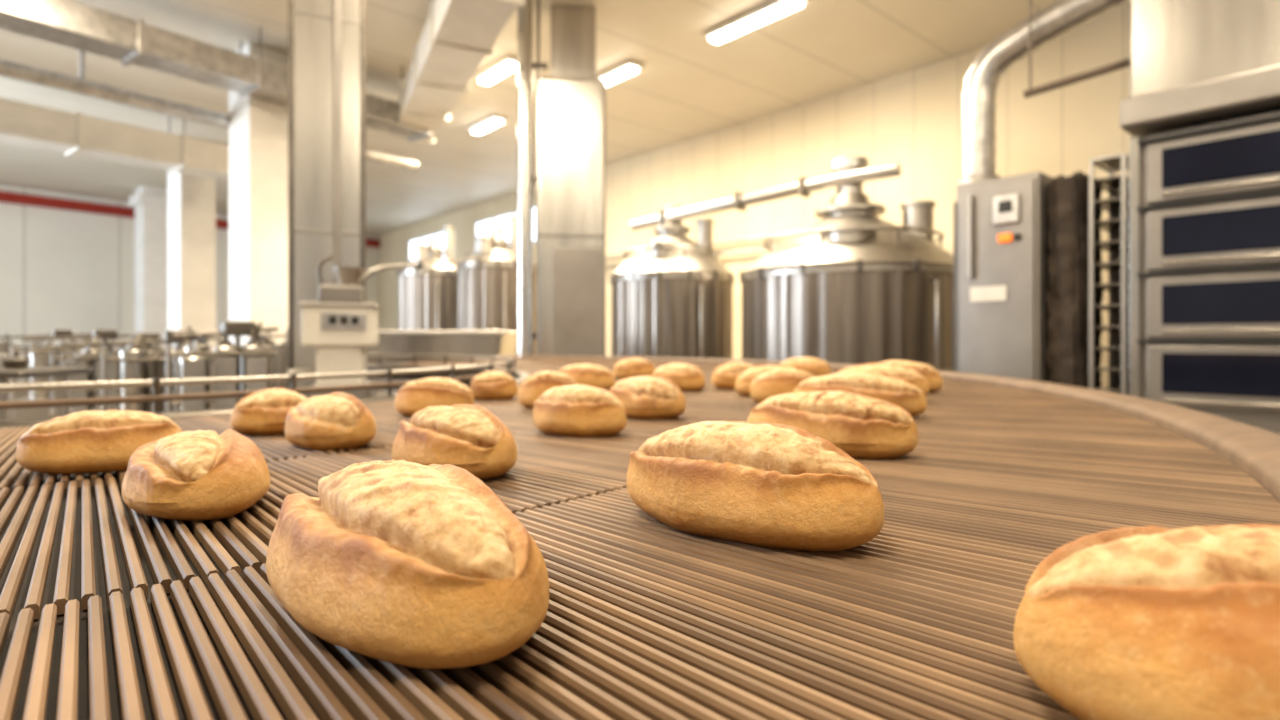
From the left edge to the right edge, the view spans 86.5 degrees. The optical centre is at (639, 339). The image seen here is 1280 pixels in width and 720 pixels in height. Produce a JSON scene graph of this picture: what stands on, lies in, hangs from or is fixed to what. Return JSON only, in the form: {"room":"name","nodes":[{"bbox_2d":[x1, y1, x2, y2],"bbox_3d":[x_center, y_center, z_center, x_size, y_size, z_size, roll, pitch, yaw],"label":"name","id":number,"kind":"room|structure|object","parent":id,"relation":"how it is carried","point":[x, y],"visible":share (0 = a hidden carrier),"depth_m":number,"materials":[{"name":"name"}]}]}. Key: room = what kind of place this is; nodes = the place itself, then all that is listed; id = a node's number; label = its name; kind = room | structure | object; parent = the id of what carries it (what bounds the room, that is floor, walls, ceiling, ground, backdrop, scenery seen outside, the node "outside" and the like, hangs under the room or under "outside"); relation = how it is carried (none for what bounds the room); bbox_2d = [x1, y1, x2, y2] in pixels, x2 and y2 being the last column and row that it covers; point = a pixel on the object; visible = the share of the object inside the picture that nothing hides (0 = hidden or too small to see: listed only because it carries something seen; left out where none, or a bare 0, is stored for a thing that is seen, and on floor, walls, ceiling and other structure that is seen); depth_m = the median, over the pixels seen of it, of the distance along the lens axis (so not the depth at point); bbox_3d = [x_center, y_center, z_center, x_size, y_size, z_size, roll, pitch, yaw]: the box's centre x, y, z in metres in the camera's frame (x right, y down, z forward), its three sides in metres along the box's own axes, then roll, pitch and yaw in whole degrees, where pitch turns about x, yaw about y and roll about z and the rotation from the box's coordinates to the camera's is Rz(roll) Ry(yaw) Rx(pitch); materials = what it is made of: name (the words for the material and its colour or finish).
{"room":"processing plant","nodes":[
{"label":"processing plant","id":0,"kind":"room"},
{"bbox_2d":[0,185,377,380],"bbox_3d":[-17.530,-1.350,14.860,0.201,5.000,25.940,0,0,37],"label":"wall","id":1,"kind":"structure","parent":0,"point":[60,269],"depth_m":18.03,"materials":[{"name":"white paint"}]},
{"bbox_2d":[0,191,380,247],"bbox_3d":[-14.200,-3.553,19.000,0.260,0.255,24.000,0,0,37],"label":"rail","id":2,"kind":"object","parent":1,"relation":"attached to","point":[5,197],"visible":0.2,"depth_m":17.96,"materials":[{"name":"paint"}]},
{"bbox_2d":[211,378,393,408],"bbox_3d":[-6.500,1.200,11.000,39.000,0.100,32.000,0,0,0],"label":"floor","id":3,"kind":"structure","parent":0,"point":[381,393],"depth_m":14.62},
{"bbox_2d":[0,353,92,420],"bbox_3d":[-3.549,0.592,3.347,1.200,1.110,0.606,0,0,-12],"label":"work table","id":4,"kind":"object","parent":3,"relation":"on","point":[15,367],"visible":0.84,"depth_m":3.49,"materials":[{"name":"metal"}]},
{"bbox_2d":[1,353,30,368],"bbox_3d":[-3.228,0.107,3.521,0.120,0.080,0.120,0,0,-12],"label":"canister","id":5,"kind":"object","parent":4,"relation":"on","point":[15,362],"depth_m":3.49,"materials":[{"name":"metal"}]},
{"bbox_2d":[0,330,102,420],"bbox_3d":[-6.600,0.512,7.600,1.080,1.255,0.600,0,0,-34],"label":"machine","id":6,"kind":"object","parent":3,"relation":"on","point":[5,346],"visible":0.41,"depth_m":7.37,"materials":[{"name":"metal"}]},
{"bbox_2d":[11,330,160,420],"bbox_3d":[-5.000,0.522,6.200,1.000,1.235,0.560,0,0,-29],"label":"machine","id":7,"kind":"object","parent":3,"relation":"on","point":[40,357],"visible":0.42,"depth_m":5.91,"materials":[{"name":"metal"}]},
{"bbox_2d":[49,333,182,417],"bbox_3d":[-3.950,0.542,5.300,0.880,1.195,0.500,0,0,-23],"label":"machine","id":8,"kind":"object","parent":3,"relation":"on","point":[91,356],"visible":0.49,"depth_m":5.05,"materials":[{"name":"metal"}]},
{"bbox_2d":[135,185,167,345],"bbox_3d":[-12.400,-1.350,17.300,0.600,4.990,0.600,0,0,37],"label":"column","id":9,"kind":"structure","parent":3,"relation":"on","point":[151,221],"depth_m":17.10,"materials":[{"name":"paint"}]},
{"bbox_2d":[128,193,167,207],"bbox_3d":[-12.400,-3.500,17.300,0.800,0.250,0.800,0,0,37],"label":"capital","id":10,"kind":"object","parent":9,"relation":"on","point":[140,198],"visible":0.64,"depth_m":16.99,"materials":[{"name":"paint"}]},
{"bbox_2d":[102,330,220,412],"bbox_3d":[-3.150,0.537,4.550,0.630,1.205,0.460,0,0,-23],"label":"machine","id":11,"kind":"object","parent":3,"relation":"on","point":[137,361],"visible":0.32,"depth_m":4.40,"materials":[{"name":"metal"}]},
{"bbox_2d":[168,172,215,390],"bbox_3d":[-8.700,-1.347,13.200,0.650,4.995,0.650,0,0,37],"label":"column","id":12,"kind":"structure","parent":3,"relation":"on","point":[191,198],"depth_m":12.99,"materials":[{"name":"paint"}]},
{"bbox_2d":[166,321,280,411],"bbox_3d":[-2.500,0.512,4.120,0.585,1.256,0.430,0,0,-29],"label":"metal containers","id":13,"kind":"object","parent":3,"relation":"on","point":[256,353],"visible":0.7,"depth_m":4.00,"materials":[{"name":"metal"}]},
{"bbox_2d":[229,43,287,345],"bbox_3d":[-5.100,-1.350,9.200,0.620,4.990,0.620,0,0,37],"label":"column","id":14,"kind":"structure","parent":3,"relation":"on","point":[258,128],"depth_m":8.97,"materials":[{"name":"paint"}]},
{"bbox_2d":[249,328,287,388],"bbox_3d":[-3.400,0.512,6.600,0.720,1.255,0.520,0,0,-29],"label":"machine","id":15,"kind":"object","parent":3,"relation":"on","point":[284,346],"visible":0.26,"depth_m":6.36,"materials":[{"name":"metal"}]},
{"bbox_2d":[288,0,365,397],"bbox_3d":[-2.268,-1.350,4.945,0.490,4.990,0.471,0,0,-24],"label":"column","id":16,"kind":"structure","parent":3,"relation":"on","point":[312,35],"depth_m":4.72,"materials":[{"name":"metal"}]},
{"bbox_2d":[293,10,360,23],"bbox_3d":[-2.270,-2.250,4.950,0.472,0.020,0.472,0,0,-24],"label":"band","id":17,"kind":"object","parent":16,"relation":"attached to","point":[294,11],"visible":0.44,"depth_m":4.72,"materials":[{"name":"grey metal"}]},
{"bbox_2d":[293,229,360,235],"bbox_3d":[-2.270,-0.750,4.950,0.472,0.020,0.472,0,0,-24],"label":"band","id":18,"kind":"object","parent":16,"relation":"attached to","point":[294,230],"visible":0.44,"depth_m":4.72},
{"bbox_2d":[333,0,340,284],"bbox_3d":[-2.117,-1.350,4.753,0.050,4.980,0.030,0,0,-24],"label":"rib","id":19,"kind":"object","parent":16,"relation":"attached to","point":[336,3],"visible":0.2,"depth_m":4.74,"materials":[{"name":"grey metal"}]},
{"bbox_2d":[287,255,423,398],"bbox_3d":[-1.730,0.315,4.179,0.772,1.670,0.460,0,0,-18],"label":"machine","id":20,"kind":"object","parent":3,"relation":"on","point":[340,326],"visible":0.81,"depth_m":4.02,"materials":[{"name":"metal"}]},
{"bbox_2d":[397,226,456,329],"bbox_3d":[-3.600,-0.400,11.884,1.236,3.100,1.253,0,0,0],"label":"mixing vat","id":21,"kind":"object","parent":3,"relation":"on","point":[427,295],"visible":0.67,"depth_m":11.40,"materials":[{"name":"metal"}]},
{"bbox_2d":[366,330,516,396],"bbox_3d":[-2.400,0.520,8.250,1.760,1.260,0.870,0,0,4],"label":"conveyor","id":22,"kind":"object","parent":3,"relation":"on","point":[490,343],"visible":0.32,"depth_m":7.86,"materials":[{"name":"silver metal"}]},
{"bbox_2d":[456,216,536,354],"bbox_3d":[-2.350,-0.425,11.185,1.317,3.150,1.330,0,0,0],"label":"mixing vat","id":23,"kind":"object","parent":3,"relation":"on","point":[486,278],"visible":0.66,"depth_m":10.65,"materials":[{"name":"metal"}]},
{"bbox_2d":[517,0,605,355],"bbox_3d":[-0.875,-1.347,7.815,1.035,4.995,0.750,0,0,-6],"label":"column","id":24,"kind":"structure","parent":3,"relation":"on","point":[570,178],"depth_m":7.53,"materials":[{"name":"metal"}]},
{"bbox_2d":[0,353,1279,719],"bbox_3d":[-0.494,0.625,2.811,4.342,1.050,8.852,0,0,13],"label":"conveyor belt","id":25,"kind":"object","parent":3,"relation":"on","point":[109,610],"visible":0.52,"depth_m":0.59,"materials":[{"name":"brown wood"}]},
{"bbox_2d":[16,410,181,474],"bbox_3d":[-0.836,0.154,1.060,0.212,0.091,0.135,0,0,-25],"label":"bread roll","id":26,"kind":"object","parent":25,"relation":"on","point":[84,442],"visible":0.74,"depth_m":1.01,"materials":[{"name":"brown food"}]},
{"bbox_2d":[121,429,269,520],"bbox_3d":[-0.531,0.155,0.819,0.156,0.089,0.220,0,0,-36],"label":"bread roll","id":27,"kind":"object","parent":25,"relation":"on","point":[199,475],"visible":1,"depth_m":0.75,"materials":[{"name":"brown food"}]},
{"bbox_2d":[230,388,306,434],"bbox_3d":[-0.790,0.152,1.467,0.161,0.095,0.136,0,0,-40],"label":"bread roll","id":28,"kind":"object","parent":25,"relation":"on","point":[262,412],"visible":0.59,"depth_m":1.42,"materials":[{"name":"brown food"}]},
{"bbox_2d":[285,392,375,449],"bbox_3d":[-0.588,0.150,1.291,0.189,0.099,0.144,0,0,30],"label":"bread roll","id":29,"kind":"object","parent":25,"relation":"on","point":[335,420],"visible":1,"depth_m":1.24,"materials":[{"name":"brown food"}]},
{"bbox_2d":[266,459,548,668],"bbox_3d":[-0.176,0.146,0.508,0.168,0.107,0.313,0,0,-40],"label":"bread roll","id":30,"kind":"object","parent":25,"relation":"on","point":[403,562],"visible":1,"depth_m":0.41,"materials":[{"name":"brown food"}]},
{"bbox_2d":[395,377,473,416],"bbox_3d":[-0.545,0.149,1.809,0.201,0.100,0.142,0,0,-20],"label":"bread roll","id":31,"kind":"object","parent":25,"relation":"on","point":[414,396],"visible":0.73,"depth_m":1.75,"materials":[{"name":"brown food"}]},
{"bbox_2d":[392,404,516,479],"bbox_3d":[-0.279,0.149,1.031,0.226,0.100,0.158,0,0,36],"label":"bread roll","id":32,"kind":"object","parent":25,"relation":"on","point":[469,437],"visible":0.88,"depth_m":0.96,"materials":[{"name":"brown food"}]},
{"bbox_2d":[470,371,517,399],"bbox_3d":[-0.493,0.152,2.297,0.160,0.095,0.128,0,0,-10],"label":"bread roll","id":33,"kind":"object","parent":25,"relation":"on","point":[488,385],"visible":0.88,"depth_m":2.26,"materials":[{"name":"brown food"}]},
{"bbox_2d":[518,371,576,408],"bbox_3d":[-0.266,0.145,2.019,0.192,0.108,0.132,0,0,-30],"label":"bread roll","id":34,"kind":"object","parent":25,"relation":"on","point":[532,387],"visible":0.47,"depth_m":1.97,"materials":[{"name":"brown food"}]},
{"bbox_2d":[533,384,626,436],"bbox_3d":[-0.132,0.148,1.458,0.220,0.103,0.158,0,0,28],"label":"bread roll","id":35,"kind":"object","parent":25,"relation":"on","point":[575,410],"visible":1,"depth_m":1.40,"materials":[{"name":"brown food"}]},
{"bbox_2d":[559,364,614,389],"bbox_3d":[-0.218,0.147,2.700,0.250,0.105,0.143,0,0,15],"label":"bread roll","id":36,"kind":"object","parent":25,"relation":"on","point":[587,374],"visible":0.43,"depth_m":2.64,"materials":[{"name":"brown food"}]},
{"bbox_2d":[613,358,654,378],"bbox_3d":[-0.029,0.145,3.499,0.221,0.108,0.137,0,0,-10],"label":"bread roll","id":37,"kind":"object","parent":25,"relation":"on","point":[629,367],"visible":0.78,"depth_m":3.46,"materials":[{"name":"brown food"}]},
{"bbox_2d":[610,375,685,418],"bbox_3d":[0.013,0.146,1.770,0.232,0.108,0.153,0,0,34],"label":"bread roll","id":38,"kind":"object","parent":25,"relation":"on","point":[653,396],"visible":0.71,"depth_m":1.70,"materials":[{"name":"brown food"}]},
{"bbox_2d":[652,363,704,390],"bbox_3d":[0.151,0.145,2.699,0.218,0.109,0.144,0,0,20],"label":"bread roll","id":39,"kind":"object","parent":25,"relation":"on","point":[688,377],"visible":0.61,"depth_m":2.64,"materials":[{"name":"brown food"}]},
{"bbox_2d":[712,361,752,388],"bbox_3d":[0.400,0.144,2.800,0.228,0.111,0.132,0,0,-20],"label":"bread roll","id":40,"kind":"object","parent":25,"relation":"on","point":[725,376],"visible":0.55,"depth_m":2.74,"materials":[{"name":"brown food"}]},
{"bbox_2d":[627,421,883,551],"bbox_3d":[0.111,0.144,0.728,0.169,0.112,0.304,0,0,-42],"label":"bread roll","id":41,"kind":"object","parent":25,"relation":"on","point":[766,484],"visible":1,"depth_m":0.65,"materials":[{"name":"brown food"}]},
{"bbox_2d":[735,365,793,395],"bbox_3d":[0.476,0.144,2.450,0.280,0.111,0.141,0,0,-15],"label":"bread roll","id":42,"kind":"object","parent":25,"relation":"on","point":[744,380],"visible":0.32,"depth_m":2.40,"materials":[{"name":"brown food"}]},
{"bbox_2d":[750,368,814,403],"bbox_3d":[0.459,0.144,2.140,0.232,0.110,0.145,0,0,-10],"label":"bread roll","id":43,"kind":"object","parent":25,"relation":"on","point":[775,382],"visible":0.59,"depth_m":2.09,"materials":[{"name":"brown food"}]},
{"bbox_2d":[780,357,830,376],"bbox_3d":[0.869,0.145,3.600,0.272,0.108,0.142,0,0,15],"label":"bread roll","id":44,"kind":"object","parent":25,"relation":"on","point":[816,367],"visible":0.55,"depth_m":3.55,"materials":[{"name":"brown food"}]},
{"bbox_2d":[747,390,917,458],"bbox_3d":[0.335,0.144,1.220,0.307,0.110,0.165,0,0,31],"label":"bread roll","id":45,"kind":"object","parent":25,"relation":"on","point":[861,426],"visible":0.7,"depth_m":1.14,"materials":[{"name":"brown food"}]},
{"bbox_2d":[793,372,926,416],"bbox_3d":[0.574,0.142,1.799,0.346,0.115,0.170,0,0,25],"label":"bread roll","id":46,"kind":"object","parent":25,"relation":"on","point":[901,393],"visible":0.54,"depth_m":1.74,"materials":[{"name":"brown food"}]},
{"bbox_2d":[837,363,928,395],"bbox_3d":[0.800,0.138,2.279,0.316,0.123,0.165,0,0,24],"label":"bread roll","id":47,"kind":"object","parent":25,"relation":"on","point":[911,376],"visible":0.29,"depth_m":2.22,"materials":[{"name":"brown food"}]},
{"bbox_2d":[879,360,942,392],"bbox_3d":[1.001,0.139,2.619,0.306,0.122,0.163,0,0,25],"label":"bread roll","id":48,"kind":"object","parent":25,"relation":"on","point":[934,379],"visible":0.36,"depth_m":2.55,"materials":[{"name":"brown food"}]},
{"bbox_2d":[1013,523,1279,719],"bbox_3d":[0.326,0.147,0.338,0.243,0.104,0.175,0,0,-1],"label":"bread roll","id":49,"kind":"object","parent":25,"relation":"on","point":[1146,622],"visible":1,"depth_m":0.32,"materials":[{"name":"brown food"}]},
{"bbox_2d":[609,204,734,358],"bbox_3d":[0.450,-0.375,9.592,1.762,3.050,1.755,0,0,0],"label":"mixing vat","id":50,"kind":"object","parent":3,"relation":"on","point":[672,297],"visible":0.78,"depth_m":8.91,"materials":[{"name":"metal"}]},
{"bbox_2d":[630,156,952,371],"bbox_3d":[1.692,-0.500,8.271,4.245,3.300,2.614,0,0,12],"label":"mixing vat","id":51,"kind":"object","parent":3,"relation":"on","point":[855,286],"visible":0.74,"depth_m":7.08,"materials":[{"name":"metal"}]},
{"bbox_2d":[953,171,1052,381],"bbox_3d":[3.006,-0.075,5.595,0.558,2.450,0.645,0,0,-41],"label":"tall cabinet","id":52,"kind":"object","parent":3,"relation":"on","point":[1001,228],"visible":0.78,"depth_m":5.40,"materials":[{"name":"grey metal"}]},
{"bbox_2d":[956,0,1128,185],"bbox_3d":[3.446,-2.096,5.325,1.794,1.572,0.339,0,0,38],"label":"duct","id":53,"kind":"object","parent":52,"relation":"attached to","point":[978,125],"visible":0.84,"depth_m":5.62,"materials":[{"name":"metal"}]},
{"bbox_2d":[1046,170,1103,388],"bbox_3d":[3.395,-0.074,5.310,0.540,2.449,0.308,0,0,-41],"label":"rack","id":54,"kind":"object","parent":3,"relation":"on","point":[1067,295],"visible":0.68,"depth_m":5.16,"materials":[{"name":"metal"}]},
{"bbox_2d":[1089,152,1128,394],"bbox_3d":[3.585,-0.097,5.109,0.555,2.494,0.270,0,0,-41],"label":"rack","id":55,"kind":"object","parent":3,"relation":"on","point":[1117,203],"visible":0.53,"depth_m":5.02,"materials":[{"name":"metal"}]},
{"bbox_2d":[1095,175,1128,189],"bbox_3d":[3.585,-1.181,5.109,0.450,0.016,0.165,0,0,-41],"label":"tray","id":56,"kind":"object","parent":55,"relation":"on","point":[1114,182],"depth_m":5.07,"materials":[{"name":"metal"}]},
{"bbox_2d":[1095,197,1128,209],"bbox_3d":[3.585,-1.026,5.109,0.450,0.016,0.165,0,0,-41],"label":"tray","id":57,"kind":"object","parent":55,"relation":"on","point":[1112,203],"depth_m":5.07,"materials":[{"name":"metal"}]},
{"bbox_2d":[1095,218,1128,229],"bbox_3d":[3.585,-0.871,5.109,0.450,0.016,0.165,0,0,-41],"label":"tray","id":58,"kind":"object","parent":55,"relation":"on","point":[1112,224],"depth_m":5.08,"materials":[{"name":"metal"}]},
{"bbox_2d":[1095,240,1128,248],"bbox_3d":[3.585,-0.716,5.109,0.450,0.016,0.165,0,0,-41],"label":"tray","id":59,"kind":"object","parent":55,"relation":"on","point":[1114,244],"depth_m":5.04,"materials":[{"name":"metal"}]},
{"bbox_2d":[1095,261,1128,268],"bbox_3d":[3.585,-0.561,5.109,0.450,0.016,0.165,0,0,-41],"label":"tray","id":60,"kind":"object","parent":55,"relation":"on","point":[1111,265],"depth_m":5.05,"materials":[{"name":"metal"}]},
{"bbox_2d":[1095,283,1128,288],"bbox_3d":[3.585,-0.406,5.109,0.450,0.016,0.165,0,0,-41],"label":"tray","id":61,"kind":"object","parent":55,"relation":"on","point":[1106,285],"depth_m":5.02,"materials":[{"name":"metal"}]},
{"bbox_2d":[1095,304,1128,308],"bbox_3d":[3.585,-0.251,5.109,0.450,0.016,0.165,0,0,-41],"label":"tray","id":62,"kind":"object","parent":55,"relation":"on","point":[1111,306],"depth_m":5.00,"materials":[{"name":"metal"}]},
{"bbox_2d":[1095,326,1128,328],"bbox_3d":[3.585,-0.096,5.109,0.450,0.016,0.165,0,0,-41],"label":"tray","id":63,"kind":"object","parent":55,"relation":"on","point":[1096,327],"depth_m":4.99,"materials":[{"name":"metal"}]},
{"bbox_2d":[1095,347,1128,348],"bbox_3d":[3.585,0.059,5.109,0.450,0.016,0.165,0,0,-41],"label":"tray","id":64,"kind":"object","parent":55,"relation":"on","point":[1095,347],"depth_m":4.97,"materials":[{"name":"metal"}]},
{"bbox_2d":[1095,366,1128,370],"bbox_3d":[3.585,0.214,5.109,0.450,0.016,0.165,0,0,-41],"label":"tray","id":65,"kind":"object","parent":55,"relation":"on","point":[1111,368],"depth_m":5.01,"materials":[{"name":"metal"}]},
{"bbox_2d":[1096,386,1128,391],"bbox_3d":[3.585,0.369,5.109,0.450,0.016,0.165,0,0,-41],"label":"tray","id":66,"kind":"object","parent":55,"relation":"on","point":[1111,388],"depth_m":5.01,"materials":[{"name":"metal"}]},
{"bbox_2d":[1098,157,1128,169],"bbox_3d":[3.585,-1.336,5.109,0.450,0.016,0.165,0,0,-41],"label":"tray","id":67,"kind":"object","parent":55,"relation":"on","point":[1113,163],"depth_m":5.12,"materials":[{"name":"metal"}]},
{"bbox_2d":[1120,0,1279,432],"bbox_3d":[4.459,-1.360,4.511,1.435,4.960,1.810,0,0,-41],"label":"oven","id":68,"kind":"object","parent":3,"relation":"on","point":[1201,111],"visible":0.86,"depth_m":4.46,"materials":[{"name":"silver metal"}]},
{"bbox_2d":[1120,0,1279,136],"bbox_3d":[4.427,-2.297,4.483,2.191,1.655,2.235,0,0,0],"label":"hood","id":69,"kind":"object","parent":68,"relation":"attached to","point":[1192,63],"depth_m":4.48,"materials":[{"name":"metal"}]},
{"bbox_2d":[0,0,1128,235],"bbox_3d":[-4.000,-3.900,12.000,40.000,0.100,40.000,0,0,-41],"label":"ceiling","id":70,"kind":"structure","parent":0,"point":[689,85],"depth_m":9.71,"materials":[{"name":"white paint"}]},
{"bbox_2d":[0,97,228,180],"bbox_3d":[-9.500,-3.353,9.300,0.670,0.975,8.330,0,0,37],"label":"ventilation duct","id":71,"kind":"object","parent":70,"relation":"hanging from","point":[21,123],"visible":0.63,"depth_m":10.57,"materials":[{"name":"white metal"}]},
{"bbox_2d":[0,50,417,170],"bbox_3d":[-6.400,-3.351,8.050,0.180,0.978,8.640,0,0,37],"label":"pipe","id":72,"kind":"object","parent":70,"relation":"hanging from","point":[9,69],"visible":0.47,"depth_m":8.17,"materials":[{"name":"silver metal"}]},
{"bbox_2d":[0,0,431,141],"bbox_3d":[-6.000,-3.473,7.050,0.570,0.735,8.690,0,0,37],"label":"ventilation duct","id":73,"kind":"object","parent":70,"relation":"hanging from","point":[69,23],"visible":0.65,"depth_m":7.62,"materials":[{"name":"metal"}]},
{"bbox_2d":[391,0,524,143],"bbox_3d":[-2.500,-3.502,8.550,0.670,0.675,5.059,0,0,-26],"label":"ventilation duct","id":74,"kind":"object","parent":70,"relation":"hanging from","point":[457,36],"visible":0.91,"depth_m":7.73,"materials":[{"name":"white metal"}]},
{"bbox_2d":[468,114,506,133],"bbox_3d":[-2.700,-3.788,12.000,0.240,0.105,0.950,0,0,-41],"label":"ceiling lamp","id":75,"kind":"object","parent":70,"relation":"attached to","point":[494,120],"depth_m":11.87,"materials":[{"name":"white plastic"}]},
{"bbox_2d":[475,55,516,84],"bbox_3d":[-2.000,-3.788,9.600,0.240,0.105,0.950,0,0,-41],"label":"ceiling lamp","id":76,"kind":"object","parent":70,"relation":"attached to","point":[508,64],"depth_m":9.50,"materials":[{"name":"white plastic"}]},
{"bbox_2d":[596,60,642,85],"bbox_3d":[-0.360,-3.788,9.750,0.240,0.105,0.950,0,0,-41],"label":"ceiling lamp","id":77,"kind":"object","parent":70,"relation":"attached to","point":[630,67],"depth_m":9.57,"materials":[{"name":"white plastic"}]},
{"bbox_2d":[704,0,809,43],"bbox_3d":[1.350,-3.788,8.050,0.240,0.105,1.400,0,0,-41],"label":"ceiling lamp","id":78,"kind":"object","parent":70,"relation":"attached to","point":[774,9],"depth_m":7.98,"materials":[{"name":"white plastic"}]},
{"bbox_2d":[1023,0,1128,97],"bbox_3d":[3.320,-2.871,5.175,0.704,1.938,0.060,0,0,30],"label":"support rail","id":79,"kind":"object","parent":70,"relation":"hanging from","point":[1124,63],"visible":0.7,"depth_m":5.21,"materials":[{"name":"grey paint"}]},
{"bbox_2d":[378,3,1132,387],"bbox_3d":[1.025,-1.350,13.116,0.202,5.000,32.314,0,0,-41],"label":"wall","id":80,"kind":"structure","parent":0,"point":[912,119],"depth_m":10.19,"materials":[{"name":"beige paint"}]},
{"bbox_2d":[408,239,409,259],"bbox_3d":[-7.763,-2.900,22.902,0.060,1.000,0.070,0,0,-41],"label":"mullion","id":81,"kind":"object","parent":80,"relation":"attached to","point":[408,239],"visible":0.56,"depth_m":22.89,"materials":[{"name":"white metal"}]},
{"bbox_2d":[409,230,444,241],"bbox_3d":[-6.711,-3.350,21.698,0.060,0.080,3.300,0,0,-41],"label":"rail","id":82,"kind":"object","parent":80,"relation":"attached to","point":[440,231],"visible":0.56,"depth_m":21.75,"materials":[{"name":"white metal"}]},
{"bbox_2d":[475,220,476,250],"bbox_3d":[-4.671,-2.900,19.363,0.060,1.000,0.070,0,0,-41],"label":"mullion","id":83,"kind":"object","parent":80,"relation":"attached to","point":[475,220],"visible":0.5,"depth_m":19.32,"materials":[{"name":"white metal"}]},
{"bbox_2d":[474,204,536,223],"bbox_3d":[-3.618,-3.350,18.159,0.060,0.080,3.300,0,0,-41],"label":"rail","id":84,"kind":"object","parent":80,"relation":"attached to","point":[534,205],"visible":0.56,"depth_m":18.38,"materials":[{"name":"white metal"}]},
{"bbox_2d":[535,203,536,243],"bbox_3d":[-2.565,-2.900,16.954,0.060,1.000,0.070,0,0,-41],"label":"mullion","id":85,"kind":"object","parent":80,"relation":"attached to","point":[536,203],"visible":0.45,"depth_m":16.95,"materials":[{"name":"white metal"}]},
{"bbox_2d":[606,228,806,269],"bbox_3d":[0.397,-0.667,13.412,0.070,2.233,8.833,0,0,-41],"label":"pipe","id":86,"kind":"object","parent":80,"relation":"attached to","point":[769,235],"visible":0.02,"depth_m":11.80,"materials":[{"name":"metal"}]},
{"bbox_3d":[-3.618,-2.450,18.159,0.060,0.080,3.300,0,0,-41],"label":"rail","id":87,"kind":"object","parent":80,"relation":"attached to","visible":0},
{"bbox_2d":[477,208,534,241],"bbox_3d":[-3.603,-2.900,18.172,0.020,0.900,3.200,0,0,-41],"label":"pane","id":88,"kind":"object","parent":87,"relation":"attached to","point":[483,228],"visible":0.36,"depth_m":18.30,"materials":[{"name":"white glass"}]},
{"bbox_3d":[-6.711,-2.450,21.698,0.060,0.080,3.300,0,0,-41],"label":"rail","id":89,"kind":"object","parent":80,"relation":"attached to","visible":0},
{"bbox_2d":[410,232,444,259],"bbox_3d":[-6.696,-2.900,21.711,0.020,0.900,3.200,0,0,-41],"label":"pane","id":90,"kind":"object","parent":89,"relation":"attached to","point":[441,236],"visible":0.29,"depth_m":22.02,"materials":[{"name":"white glass"}]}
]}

